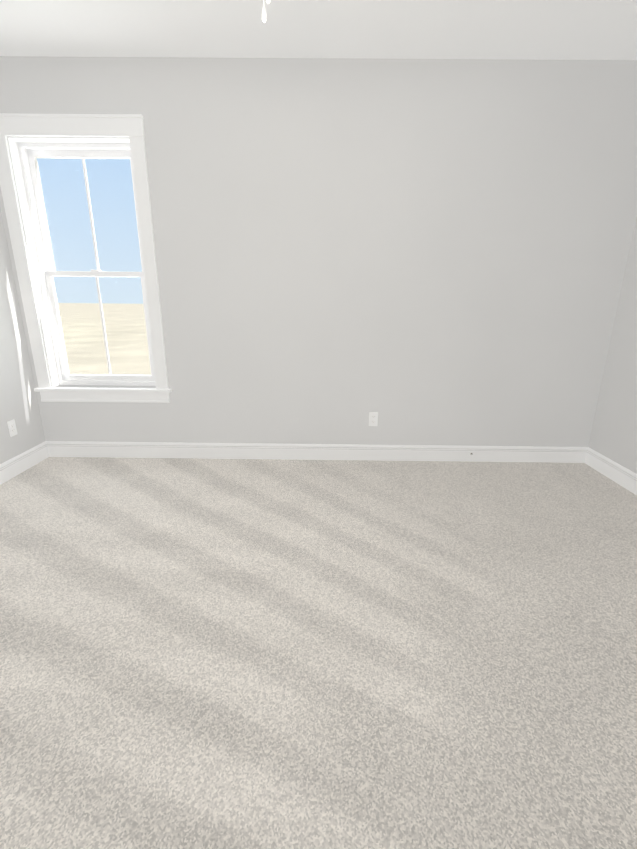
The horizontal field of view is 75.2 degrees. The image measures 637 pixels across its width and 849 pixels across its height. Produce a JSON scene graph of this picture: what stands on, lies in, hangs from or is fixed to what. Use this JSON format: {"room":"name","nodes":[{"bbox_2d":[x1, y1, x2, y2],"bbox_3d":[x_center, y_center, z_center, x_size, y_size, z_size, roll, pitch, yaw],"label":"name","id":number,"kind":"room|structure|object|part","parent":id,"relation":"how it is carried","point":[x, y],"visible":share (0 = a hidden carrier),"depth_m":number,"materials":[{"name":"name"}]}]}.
{"room":"empty bedroom","nodes":[
{"label":"empty bedroom","id":0,"kind":"room"},
{"bbox_2d":[0,207,44,463],"bbox_3d":[-2.350,-0.528,1.319,0.200,2.740,4.008,1,17,0],"label":"wall","id":1,"kind":"structure","parent":0,"point":[19,405],"depth_m":3.04,"materials":[{"name":"paint"}]},
{"bbox_2d":[7,419,16,436],"bbox_3d":[-2.243,0.026,3.032,0.008,0.115,0.070,1,17,0],"label":"electrical outlet","id":2,"kind":"object","parent":1,"relation":"attached to","point":[12,428],"visible":1,"depth_m":3.03,"materials":[{"name":"white plastic"}]},
{"bbox_2d":[0,441,47,484],"bbox_3d":[-2.253,0.723,1.691,0.016,0.132,3.540,1,17,0],"label":"baseboard","id":3,"kind":"structure","parent":1,"relation":"attached to","point":[18,464],"depth_m":3.13,"materials":[{"name":"white paint"}]},
{"bbox_2d":[0,457,636,848],"bbox_3d":[-0.037,0.866,1.720,4.850,0.120,4.008,1,17,0],"label":"floor","id":4,"kind":"structure","parent":0,"point":[195,653],"depth_m":1.54,"materials":[{"name":"carpet"}]},
{"bbox_2d":[0,56,636,446],"bbox_3d":[-0.009,-1.053,3.129,4.450,2.740,0.200,1,17,0],"label":"wall","id":5,"kind":"structure","parent":0,"point":[423,251],"depth_m":2.94,"materials":[{"name":"paint"}]},
{"bbox_2d":[0,113,169,402],"bbox_3d":[-1.684,-1.137,3.095,1.036,1.946,0.214,1,17,0],"label":"window","id":6,"kind":"structure","parent":5,"relation":"in","point":[131,126],"depth_m":3.00,"materials":[{"name":"white paint"}]},
{"bbox_3d":[-1.680,-1.538,3.054,0.764,0.843,0.034,1,17,0],"label":"window sash","id":7,"kind":"part","parent":6,"relation":"part of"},
{"bbox_2d":[82,158,99,269],"bbox_3d":[-1.680,-1.533,3.056,0.016,0.766,0.010,1,17,0],"label":"window grille","id":8,"kind":"object","parent":6,"relation":"attached to","point":[96,256],"depth_m":3.04,"materials":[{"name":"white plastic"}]},
{"bbox_3d":[-1.683,-1.151,3.151,0.688,1.558,0.044,1,17,0],"label":"glass","id":9,"kind":"part","parent":6,"relation":"part of","materials":[{"name":"clear glass"}]},
{"bbox_3d":[-1.687,-0.760,3.246,0.764,0.852,0.040,1,17,0],"label":"window sash","id":10,"kind":"part","parent":6,"relation":"part of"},
{"bbox_2d":[95,276,111,374],"bbox_3d":[-1.687,-0.763,3.249,0.016,0.756,0.010,1,17,0],"label":"window grille","id":11,"kind":"object","parent":6,"relation":"attached to","point":[97,280],"depth_m":3.24,"materials":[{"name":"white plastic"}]},
{"bbox_3d":[-1.693,-0.220,3.279,1.020,0.085,0.022,1,17,0],"label":"window apron","id":12,"kind":"part","parent":6,"relation":"part of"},
{"bbox_2d":[34,385,171,392],"bbox_3d":[-1.692,-0.284,3.295,1.064,0.028,0.145,1,17,0],"label":"window sill","id":13,"kind":"structure","parent":5,"relation":"attached to","point":[136,389],"depth_m":3.23,"materials":[{"name":"white paint"}]},
{"bbox_2d":[48,441,587,462],"bbox_3d":[-0.022,0.226,3.403,4.450,0.132,0.016,1,17,0],"label":"baseboard","id":14,"kind":"structure","parent":5,"relation":"attached to","point":[55,448],"depth_m":3.40,"materials":[{"name":"white paint"}]},
{"bbox_2d":[369,412,377,425],"bbox_3d":[0.441,-0.042,3.322,0.070,0.115,0.008,1,17,0],"label":"electrical outlet","id":15,"kind":"object","parent":5,"relation":"attached to","point":[373,418],"visible":1,"depth_m":3.32,"materials":[{"name":"white plastic"}]},
{"bbox_2d":[0,0,636,59],"bbox_3d":[-0.012,-1.886,0.889,4.850,0.150,4.008,1,17,0],"label":"ceiling","id":16,"kind":"structure","parent":0,"point":[510,29],"depth_m":2.35,"materials":[{"name":"paint"}]},
{"bbox_2d":[262,0,269,22],"bbox_3d":[-0.145,-1.478,1.081,1.265,0.745,1.216,1,17,0],"label":"ceiling fan","id":17,"kind":"object","parent":16,"relation":"hanging from","point":[264,17],"visible":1,"depth_m":1.13,"materials":[{"name":"white"}]},
{"bbox_2d":[588,217,636,473],"bbox_3d":[2.300,-0.477,1.294,0.200,2.740,4.008,1,17,0],"label":"wall","id":18,"kind":"structure","parent":0,"point":[613,436],"depth_m":3.00,"materials":[{"name":"paint"}]},
{"bbox_2d":[584,447,636,494],"bbox_3d":[2.181,0.771,1.668,0.016,0.132,3.540,1,17,0],"label":"baseboard","id":19,"kind":"structure","parent":18,"relation":"attached to","point":[622,476],"depth_m":3.08,"materials":[{"name":"white paint"}]},
{"label":"outside","id":20,"kind":"structure","parent":0,"visible":0},
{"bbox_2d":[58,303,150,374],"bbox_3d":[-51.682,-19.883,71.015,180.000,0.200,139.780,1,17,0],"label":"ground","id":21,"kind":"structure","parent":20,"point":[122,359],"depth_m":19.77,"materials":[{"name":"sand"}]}
]}

